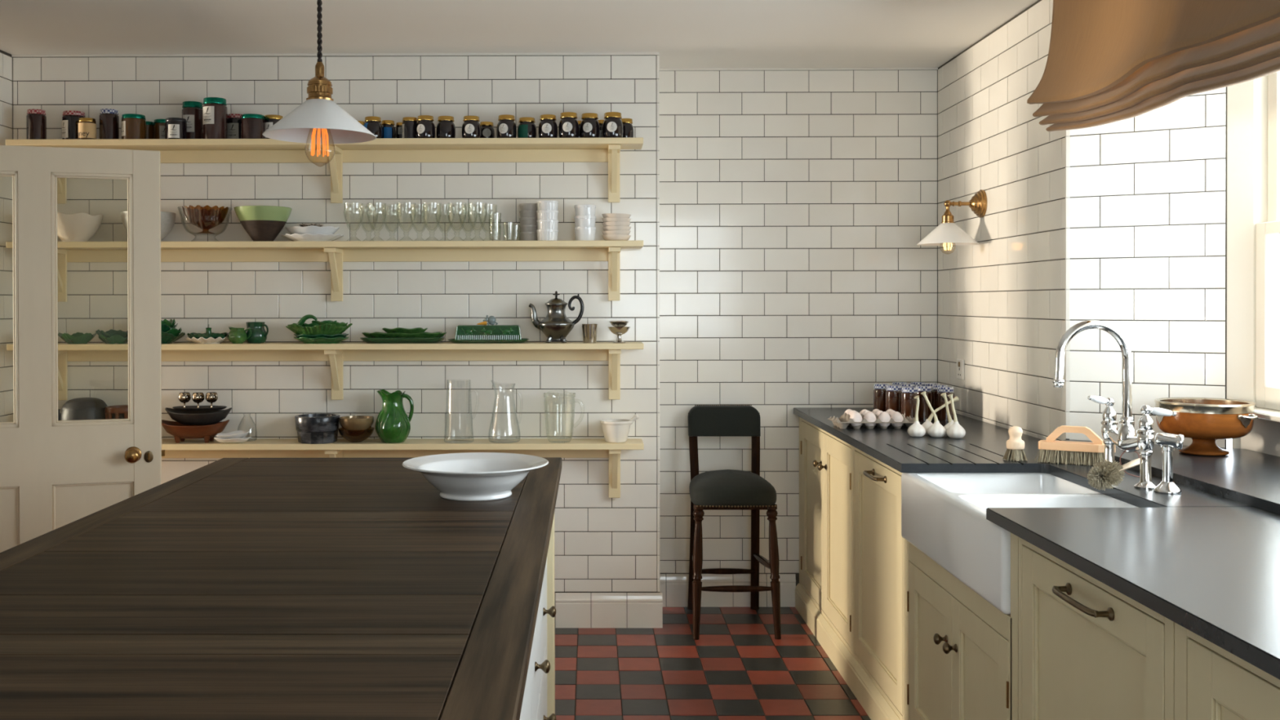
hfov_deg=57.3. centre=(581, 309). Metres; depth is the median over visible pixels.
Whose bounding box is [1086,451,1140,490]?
dish brush
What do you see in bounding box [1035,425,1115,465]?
brush
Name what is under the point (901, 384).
honey jar
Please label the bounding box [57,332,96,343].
dish
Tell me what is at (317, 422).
bowl
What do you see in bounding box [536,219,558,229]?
ramekin
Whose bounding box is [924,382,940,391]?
honey jar
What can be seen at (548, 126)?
jam jar
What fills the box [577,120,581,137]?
jam jar
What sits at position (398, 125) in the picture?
jam jar
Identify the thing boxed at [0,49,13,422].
wall
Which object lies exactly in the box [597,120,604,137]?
jam jar
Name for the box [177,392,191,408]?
cup
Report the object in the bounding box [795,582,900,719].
plinth
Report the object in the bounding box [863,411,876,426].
egg
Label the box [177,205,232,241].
bowl
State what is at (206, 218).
dish
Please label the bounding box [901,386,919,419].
honey jar
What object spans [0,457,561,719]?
kitchen island
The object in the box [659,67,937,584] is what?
wall
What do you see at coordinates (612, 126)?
jam jar
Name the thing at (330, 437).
bowl
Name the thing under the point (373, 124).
jam jar
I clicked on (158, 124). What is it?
jam jar
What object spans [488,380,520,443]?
glass jug
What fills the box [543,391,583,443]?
glass jug
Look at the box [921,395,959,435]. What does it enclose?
garlic bulb
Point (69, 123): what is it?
jam jar
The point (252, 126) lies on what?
jam jar
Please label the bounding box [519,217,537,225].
ramekin
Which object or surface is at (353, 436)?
glass bowl
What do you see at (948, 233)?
wall lamp
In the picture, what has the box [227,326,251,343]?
jug
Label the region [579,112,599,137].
jam jar
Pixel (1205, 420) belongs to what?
wooden bowl
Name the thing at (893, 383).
honey jar
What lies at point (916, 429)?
garlic bulb
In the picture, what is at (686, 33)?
ceiling
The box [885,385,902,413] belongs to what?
honey jar
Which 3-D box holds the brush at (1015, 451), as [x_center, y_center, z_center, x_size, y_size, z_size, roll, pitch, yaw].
[1.314,0.405,3.545,0.072,0.102,0.070,0,0,0]
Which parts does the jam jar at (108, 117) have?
lid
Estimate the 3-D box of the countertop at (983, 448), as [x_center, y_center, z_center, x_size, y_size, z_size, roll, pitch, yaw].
[1.280,0.467,4.029,0.653,0.027,2.576,0,0,0]
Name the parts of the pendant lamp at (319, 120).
lamp shade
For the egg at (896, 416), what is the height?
0.060 m
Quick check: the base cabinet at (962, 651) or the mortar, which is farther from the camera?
the mortar
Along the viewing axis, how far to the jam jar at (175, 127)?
4.81 m
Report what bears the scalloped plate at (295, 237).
on the wall shelf at (335, 252)
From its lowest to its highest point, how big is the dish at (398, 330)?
0.027 m
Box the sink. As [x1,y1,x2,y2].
[901,472,1138,614]
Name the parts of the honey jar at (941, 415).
lid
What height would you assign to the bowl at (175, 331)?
0.052 m
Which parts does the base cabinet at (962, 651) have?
panel, door, knob, knob, panel, door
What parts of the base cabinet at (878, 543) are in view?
bar handle, panel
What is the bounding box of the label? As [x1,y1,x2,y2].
[204,107,211,121]
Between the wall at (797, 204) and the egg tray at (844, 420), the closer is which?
the egg tray at (844, 420)
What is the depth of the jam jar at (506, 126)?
4.83 m
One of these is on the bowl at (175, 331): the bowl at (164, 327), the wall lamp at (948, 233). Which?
the bowl at (164, 327)
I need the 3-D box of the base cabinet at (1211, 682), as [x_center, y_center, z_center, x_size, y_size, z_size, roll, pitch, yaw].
[1.266,0.884,1.426,0.610,0.773,0.957,0,0,0]
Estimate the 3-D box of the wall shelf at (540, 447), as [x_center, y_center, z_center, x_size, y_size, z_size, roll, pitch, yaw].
[-1.055,0.676,4.900,2.621,0.247,0.182,0,0,0]
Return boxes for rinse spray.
[1153,432,1183,493]
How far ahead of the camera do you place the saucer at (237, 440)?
4.82 m
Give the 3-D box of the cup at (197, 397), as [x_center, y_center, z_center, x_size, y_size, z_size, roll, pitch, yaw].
[-1.597,0.380,4.868,0.050,0.068,0.050,0,0,23]
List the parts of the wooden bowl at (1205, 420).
shield handle, shield handle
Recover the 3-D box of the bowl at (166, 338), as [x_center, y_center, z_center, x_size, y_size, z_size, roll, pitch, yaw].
[-1.764,0.119,4.881,0.205,0.049,0.171,0,0,0]
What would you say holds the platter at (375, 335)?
on the serving tray at (369, 340)
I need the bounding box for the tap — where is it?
[1052,320,1176,489]
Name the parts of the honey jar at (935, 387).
lid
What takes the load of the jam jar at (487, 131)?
on the wall shelf at (378, 149)
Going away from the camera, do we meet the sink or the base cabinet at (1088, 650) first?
the base cabinet at (1088, 650)
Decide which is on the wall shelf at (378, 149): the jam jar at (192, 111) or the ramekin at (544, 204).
the jam jar at (192, 111)
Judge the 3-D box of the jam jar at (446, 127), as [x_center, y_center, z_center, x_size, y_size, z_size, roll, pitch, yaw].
[-0.565,-0.753,4.869,0.080,0.098,0.080,0,0,0]
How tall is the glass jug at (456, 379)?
0.258 m
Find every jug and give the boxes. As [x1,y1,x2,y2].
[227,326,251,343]
[245,321,268,343]
[375,389,413,443]
[444,378,479,434]
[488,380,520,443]
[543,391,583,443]
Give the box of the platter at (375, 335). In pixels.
[361,332,446,337]
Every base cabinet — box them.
[799,417,853,654]
[853,446,905,719]
[905,533,1018,719]
[1017,537,1174,719]
[1174,622,1279,719]
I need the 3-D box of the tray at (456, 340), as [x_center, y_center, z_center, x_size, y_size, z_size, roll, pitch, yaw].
[-0.387,0.131,4.876,0.336,0.016,0.170,0,0,0]
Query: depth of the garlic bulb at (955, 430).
4.10 m
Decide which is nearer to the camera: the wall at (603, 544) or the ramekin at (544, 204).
the ramekin at (544, 204)
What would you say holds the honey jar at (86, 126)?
on the wall shelf at (378, 149)
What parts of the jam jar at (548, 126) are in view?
lid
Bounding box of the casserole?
[60,397,107,420]
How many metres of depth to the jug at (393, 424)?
4.83 m
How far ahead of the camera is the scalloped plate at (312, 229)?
4.82 m
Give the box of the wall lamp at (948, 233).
[916,189,986,253]
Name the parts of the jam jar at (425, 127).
lid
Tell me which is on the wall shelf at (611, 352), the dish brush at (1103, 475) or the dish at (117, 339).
the dish at (117, 339)
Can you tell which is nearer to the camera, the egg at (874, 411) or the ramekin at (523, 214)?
the egg at (874, 411)
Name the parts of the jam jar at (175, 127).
lid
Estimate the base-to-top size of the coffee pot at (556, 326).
0.216 m
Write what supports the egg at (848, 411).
in the egg tray at (844, 420)
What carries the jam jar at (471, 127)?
on the wall shelf at (378, 149)
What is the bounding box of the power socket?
[956,358,964,380]
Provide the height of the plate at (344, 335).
0.028 m
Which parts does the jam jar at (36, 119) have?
lid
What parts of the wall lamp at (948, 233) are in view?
lamp shade, arm, wall plate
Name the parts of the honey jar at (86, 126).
lid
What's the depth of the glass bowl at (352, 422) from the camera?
4.83 m
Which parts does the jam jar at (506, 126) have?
lid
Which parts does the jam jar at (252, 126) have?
lid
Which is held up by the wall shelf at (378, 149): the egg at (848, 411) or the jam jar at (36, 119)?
the jam jar at (36, 119)
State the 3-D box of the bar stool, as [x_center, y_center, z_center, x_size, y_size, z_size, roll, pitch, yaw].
[0.638,0.893,5.040,0.364,0.928,0.509,0,0,0]
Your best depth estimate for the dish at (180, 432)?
4.84 m
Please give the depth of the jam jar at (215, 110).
4.82 m
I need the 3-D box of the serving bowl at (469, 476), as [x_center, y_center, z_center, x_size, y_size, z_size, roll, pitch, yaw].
[-0.267,0.426,2.950,0.367,0.084,0.367,0,0,43]
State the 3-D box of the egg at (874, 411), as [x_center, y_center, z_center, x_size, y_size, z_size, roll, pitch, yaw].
[1.144,0.416,4.540,0.048,0.060,0.048,0,0,-21]
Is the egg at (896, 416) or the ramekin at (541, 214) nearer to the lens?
the egg at (896, 416)
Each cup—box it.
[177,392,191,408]
[191,392,204,408]
[205,391,217,408]
[607,326,630,342]
[608,321,628,333]
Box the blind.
[1026,0,1279,131]
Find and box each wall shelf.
[5,137,643,204]
[6,240,643,302]
[6,342,643,399]
[161,438,644,497]
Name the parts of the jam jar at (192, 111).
lid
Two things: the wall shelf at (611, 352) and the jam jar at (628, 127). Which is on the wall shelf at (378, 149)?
the jam jar at (628, 127)
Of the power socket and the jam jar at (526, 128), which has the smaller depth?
the jam jar at (526, 128)
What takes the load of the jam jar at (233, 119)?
on the wall shelf at (378, 149)
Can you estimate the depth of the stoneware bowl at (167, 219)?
4.83 m
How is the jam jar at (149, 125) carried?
on the wall shelf at (378, 149)
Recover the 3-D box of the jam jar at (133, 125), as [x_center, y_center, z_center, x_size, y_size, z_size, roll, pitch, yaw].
[-1.862,-0.754,4.863,0.096,0.106,0.096,0,0,0]
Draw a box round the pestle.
[628,413,639,421]
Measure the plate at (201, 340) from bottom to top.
0.029 m
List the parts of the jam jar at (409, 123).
lid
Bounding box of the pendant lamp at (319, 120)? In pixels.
[262,0,376,164]
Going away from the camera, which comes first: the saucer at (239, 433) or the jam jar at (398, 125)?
the saucer at (239, 433)
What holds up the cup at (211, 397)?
on the tray at (180, 407)
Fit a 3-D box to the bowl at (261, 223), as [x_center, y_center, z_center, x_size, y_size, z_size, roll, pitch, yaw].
[-1.326,-0.352,4.869,0.234,0.142,0.234,0,0,0]
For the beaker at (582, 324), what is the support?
in the beaker at (589, 332)
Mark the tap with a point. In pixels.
(1126, 439)
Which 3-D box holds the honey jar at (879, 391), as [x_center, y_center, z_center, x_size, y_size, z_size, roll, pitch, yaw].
[1.262,0.381,4.924,0.069,0.134,0.069,0,0,0]
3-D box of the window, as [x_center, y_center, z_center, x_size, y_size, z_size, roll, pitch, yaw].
[2.069,-0.308,2.534,0.195,1.270,2.280,0,0,0]
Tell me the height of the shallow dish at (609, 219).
0.025 m
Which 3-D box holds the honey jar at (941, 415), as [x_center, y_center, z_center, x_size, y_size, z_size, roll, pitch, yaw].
[1.475,0.381,4.743,0.069,0.134,0.069,0,0,0]
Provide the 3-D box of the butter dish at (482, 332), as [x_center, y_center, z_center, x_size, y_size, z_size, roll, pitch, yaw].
[-0.387,0.081,4.875,0.336,0.116,0.171,0,0,0]
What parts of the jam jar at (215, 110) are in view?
lid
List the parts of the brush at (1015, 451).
handle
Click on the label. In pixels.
(207, 111)
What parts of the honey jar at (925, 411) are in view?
lid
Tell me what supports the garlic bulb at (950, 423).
on the countertop at (983, 448)
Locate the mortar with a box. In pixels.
[600,418,633,443]
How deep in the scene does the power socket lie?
4.95 m
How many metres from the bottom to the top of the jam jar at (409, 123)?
0.094 m
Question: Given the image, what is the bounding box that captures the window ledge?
[1062,439,1279,514]
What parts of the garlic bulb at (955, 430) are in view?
bulb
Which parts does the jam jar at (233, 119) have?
lid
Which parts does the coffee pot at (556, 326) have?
spout, lid, handle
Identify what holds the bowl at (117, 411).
on the wall shelf at (540, 447)
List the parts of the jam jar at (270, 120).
lid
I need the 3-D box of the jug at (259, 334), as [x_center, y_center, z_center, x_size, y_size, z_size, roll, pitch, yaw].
[-1.369,0.097,4.910,0.093,0.088,0.093,0,0,-25]
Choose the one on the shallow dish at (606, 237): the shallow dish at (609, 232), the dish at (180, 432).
the shallow dish at (609, 232)
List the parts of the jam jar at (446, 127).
lid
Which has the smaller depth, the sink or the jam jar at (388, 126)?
the sink
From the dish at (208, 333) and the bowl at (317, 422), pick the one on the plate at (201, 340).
the dish at (208, 333)
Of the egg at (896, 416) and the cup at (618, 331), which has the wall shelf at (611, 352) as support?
the cup at (618, 331)
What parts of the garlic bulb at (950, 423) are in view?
bulb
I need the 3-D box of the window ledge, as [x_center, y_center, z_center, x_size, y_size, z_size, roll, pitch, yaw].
[1.808,0.450,2.541,0.476,0.023,2.670,0,0,0]
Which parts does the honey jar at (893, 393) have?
lid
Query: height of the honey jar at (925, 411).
0.134 m
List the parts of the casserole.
lid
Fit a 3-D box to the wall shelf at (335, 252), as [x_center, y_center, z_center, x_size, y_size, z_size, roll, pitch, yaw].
[-1.057,-0.158,4.894,2.621,0.247,0.182,0,0,0]
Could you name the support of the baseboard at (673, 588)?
attached to the wall at (797, 204)
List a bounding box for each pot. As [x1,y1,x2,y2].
[57,408,61,420]
[528,290,583,342]
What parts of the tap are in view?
spout, spout, lever, lever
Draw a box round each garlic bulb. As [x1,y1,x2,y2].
[907,395,925,436]
[920,391,946,437]
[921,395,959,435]
[940,392,953,435]
[946,393,965,438]
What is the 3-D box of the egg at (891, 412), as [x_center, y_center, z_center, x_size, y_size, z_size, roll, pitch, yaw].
[1.194,0.416,4.490,0.048,0.060,0.048,0,0,43]
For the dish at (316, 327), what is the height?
0.096 m
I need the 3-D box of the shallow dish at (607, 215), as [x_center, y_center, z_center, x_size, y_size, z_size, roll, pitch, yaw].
[0.143,-0.382,4.859,0.121,0.025,0.121,1,0,0]
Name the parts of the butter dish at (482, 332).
mouse knob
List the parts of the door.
panel, panel, knob, keyhole plate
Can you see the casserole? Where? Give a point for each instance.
(80, 408)
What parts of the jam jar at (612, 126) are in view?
lid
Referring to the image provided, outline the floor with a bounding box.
[555,606,871,719]
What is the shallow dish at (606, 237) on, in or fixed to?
on the wall shelf at (335, 252)
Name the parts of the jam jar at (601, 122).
lid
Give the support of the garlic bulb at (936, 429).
on the countertop at (983, 448)
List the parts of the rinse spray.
stem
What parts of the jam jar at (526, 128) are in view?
lid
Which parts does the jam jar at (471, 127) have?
lid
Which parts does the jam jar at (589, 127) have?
lid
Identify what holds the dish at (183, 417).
on the dish at (180, 432)
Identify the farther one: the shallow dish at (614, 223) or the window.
the shallow dish at (614, 223)
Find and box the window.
[1226,71,1279,422]
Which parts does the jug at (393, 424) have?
handle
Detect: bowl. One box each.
[57,212,102,241]
[104,404,128,419]
[120,210,175,241]
[160,319,175,327]
[160,323,177,332]
[161,327,182,336]
[161,332,185,343]
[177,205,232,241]
[233,205,292,241]
[294,413,339,431]
[297,430,337,444]
[337,426,374,442]
[339,415,373,430]
[401,452,548,501]
[1150,397,1257,456]
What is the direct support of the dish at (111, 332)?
on the dish at (117, 339)
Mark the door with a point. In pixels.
(55, 473)
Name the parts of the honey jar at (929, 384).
lid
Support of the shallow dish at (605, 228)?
on the shallow dish at (609, 232)
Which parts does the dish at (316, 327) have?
stalk handle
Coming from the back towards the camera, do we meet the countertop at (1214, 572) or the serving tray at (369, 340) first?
the serving tray at (369, 340)
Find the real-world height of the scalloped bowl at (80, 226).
0.119 m
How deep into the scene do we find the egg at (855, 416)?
4.42 m
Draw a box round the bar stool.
[687,404,781,639]
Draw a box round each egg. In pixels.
[844,408,852,413]
[849,411,862,426]
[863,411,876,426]
[871,408,879,413]
[875,410,883,425]
[878,411,890,426]
[888,409,894,424]
[890,411,903,426]
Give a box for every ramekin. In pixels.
[519,203,537,210]
[519,210,537,217]
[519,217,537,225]
[519,231,537,240]
[520,224,537,231]
[536,200,558,210]
[536,209,558,219]
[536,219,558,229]
[536,229,558,240]
[573,204,595,216]
[573,215,595,226]
[574,226,595,240]
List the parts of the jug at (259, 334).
handle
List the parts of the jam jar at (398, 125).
lid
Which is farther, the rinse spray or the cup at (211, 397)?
the cup at (211, 397)
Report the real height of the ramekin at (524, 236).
0.040 m
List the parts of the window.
sill, sash, sash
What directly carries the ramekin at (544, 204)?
on the ramekin at (541, 214)
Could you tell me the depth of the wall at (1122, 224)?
3.88 m
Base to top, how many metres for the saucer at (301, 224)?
0.014 m
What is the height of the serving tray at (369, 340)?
0.024 m
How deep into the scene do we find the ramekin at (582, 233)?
4.82 m
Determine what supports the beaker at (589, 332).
on the wall shelf at (611, 352)
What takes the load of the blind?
attached to the wall at (1122, 224)
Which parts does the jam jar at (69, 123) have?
lid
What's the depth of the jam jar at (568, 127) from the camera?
4.81 m
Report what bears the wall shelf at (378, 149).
attached to the wall at (603, 544)
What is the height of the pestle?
0.083 m
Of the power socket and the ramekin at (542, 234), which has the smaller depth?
the ramekin at (542, 234)
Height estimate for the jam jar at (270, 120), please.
0.107 m
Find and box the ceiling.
[0,0,1038,68]
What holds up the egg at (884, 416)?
in the egg tray at (844, 420)
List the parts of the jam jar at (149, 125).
lid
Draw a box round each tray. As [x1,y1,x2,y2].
[172,405,226,410]
[360,336,445,343]
[448,337,529,343]
[828,412,920,428]
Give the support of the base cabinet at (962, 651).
on the floor
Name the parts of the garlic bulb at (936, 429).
bulb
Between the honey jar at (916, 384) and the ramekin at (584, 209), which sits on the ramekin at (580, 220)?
the ramekin at (584, 209)
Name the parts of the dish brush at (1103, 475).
handle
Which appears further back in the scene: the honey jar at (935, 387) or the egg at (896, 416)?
the honey jar at (935, 387)
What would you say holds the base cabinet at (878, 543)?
on the floor
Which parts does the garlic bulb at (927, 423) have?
bulb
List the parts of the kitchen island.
drawer, drawer, frame, drawer, knob, drawer, drawer, knob, knob, corner post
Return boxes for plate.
[184,336,227,343]
[281,233,343,240]
[285,225,339,234]
[293,333,348,337]
[293,336,348,343]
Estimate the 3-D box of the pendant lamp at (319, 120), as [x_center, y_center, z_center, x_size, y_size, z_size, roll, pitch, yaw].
[-0.605,-0.703,2.700,0.257,0.746,0.257,0,0,0]
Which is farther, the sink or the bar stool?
the bar stool
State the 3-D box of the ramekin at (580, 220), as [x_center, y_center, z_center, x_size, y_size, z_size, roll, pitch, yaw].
[0.014,-0.358,4.858,0.091,0.058,0.091,0,0,0]
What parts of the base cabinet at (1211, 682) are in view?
panel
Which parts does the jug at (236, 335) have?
handle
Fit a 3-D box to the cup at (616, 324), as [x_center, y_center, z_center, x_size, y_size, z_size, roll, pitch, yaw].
[0.155,0.075,4.860,0.084,0.052,0.084,0,0,0]
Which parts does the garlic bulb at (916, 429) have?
bulb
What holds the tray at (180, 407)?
on the dish at (183, 417)
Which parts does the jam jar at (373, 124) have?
lid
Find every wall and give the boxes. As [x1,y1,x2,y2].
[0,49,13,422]
[11,52,659,592]
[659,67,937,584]
[937,0,1279,456]
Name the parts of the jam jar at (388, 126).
lid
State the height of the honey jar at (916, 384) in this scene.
0.134 m
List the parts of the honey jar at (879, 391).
lid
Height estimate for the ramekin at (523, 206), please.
0.040 m
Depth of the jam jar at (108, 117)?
4.85 m
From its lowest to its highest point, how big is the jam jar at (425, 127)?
0.098 m
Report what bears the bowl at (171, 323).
on the bowl at (164, 327)
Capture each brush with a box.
[1002,426,1027,461]
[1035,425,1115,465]
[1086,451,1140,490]
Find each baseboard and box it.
[555,592,662,627]
[659,573,796,607]
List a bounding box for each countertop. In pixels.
[793,407,1253,507]
[986,506,1279,679]
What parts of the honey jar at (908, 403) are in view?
lid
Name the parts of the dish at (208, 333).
dish, stem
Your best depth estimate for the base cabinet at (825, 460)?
4.69 m
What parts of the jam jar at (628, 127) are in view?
lid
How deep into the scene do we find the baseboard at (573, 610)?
4.98 m
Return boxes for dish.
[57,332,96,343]
[95,328,128,337]
[98,333,128,343]
[161,419,229,443]
[164,407,231,425]
[182,204,229,233]
[186,324,228,338]
[285,314,352,335]
[382,327,427,333]
[448,315,529,343]
[601,213,631,217]
[601,217,631,222]
[601,221,631,226]
[601,230,630,235]
[601,234,631,240]
[602,226,631,231]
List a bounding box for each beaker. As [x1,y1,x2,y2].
[581,325,597,342]
[582,324,597,325]
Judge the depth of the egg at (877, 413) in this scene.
4.47 m
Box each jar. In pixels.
[26,108,46,139]
[61,110,84,139]
[78,117,96,138]
[99,108,119,138]
[121,113,146,138]
[146,120,153,138]
[153,119,165,138]
[164,117,186,138]
[182,101,202,138]
[202,97,227,138]
[227,113,241,138]
[240,113,265,138]
[264,114,283,138]
[364,115,382,137]
[381,120,395,137]
[395,122,402,137]
[402,116,417,137]
[415,115,435,137]
[435,115,455,137]
[462,115,480,137]
[480,121,494,137]
[496,114,516,137]
[517,116,536,137]
[538,114,557,137]
[558,111,578,137]
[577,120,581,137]
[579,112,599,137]
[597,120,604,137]
[602,111,623,137]
[621,118,633,137]
[873,383,889,411]
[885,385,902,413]
[892,382,906,385]
[898,383,914,386]
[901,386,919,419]
[910,382,925,386]
[915,386,932,419]
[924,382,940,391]
[931,384,947,417]
[936,386,954,421]
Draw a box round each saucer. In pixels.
[213,436,250,443]
[216,430,249,439]
[298,223,323,226]
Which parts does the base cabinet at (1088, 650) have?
bar handle, panel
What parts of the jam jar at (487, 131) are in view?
lid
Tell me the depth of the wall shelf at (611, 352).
4.96 m
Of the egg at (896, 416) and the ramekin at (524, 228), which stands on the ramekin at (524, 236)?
the ramekin at (524, 228)
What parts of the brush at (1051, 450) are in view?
handle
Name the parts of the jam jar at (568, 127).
lid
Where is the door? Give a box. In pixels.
[0,145,164,552]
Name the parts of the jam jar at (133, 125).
lid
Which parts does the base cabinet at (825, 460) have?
door, panel, knob, knob, door, panel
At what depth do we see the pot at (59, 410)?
4.88 m
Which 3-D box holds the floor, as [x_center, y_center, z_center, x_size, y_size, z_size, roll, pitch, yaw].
[-3.690,1.415,1.184,12.000,0.061,8.900,0,0,0]
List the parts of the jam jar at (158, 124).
lid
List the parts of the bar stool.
leg, leg, nail trim, backrest, seat, seat rail, nail trim, leg, leg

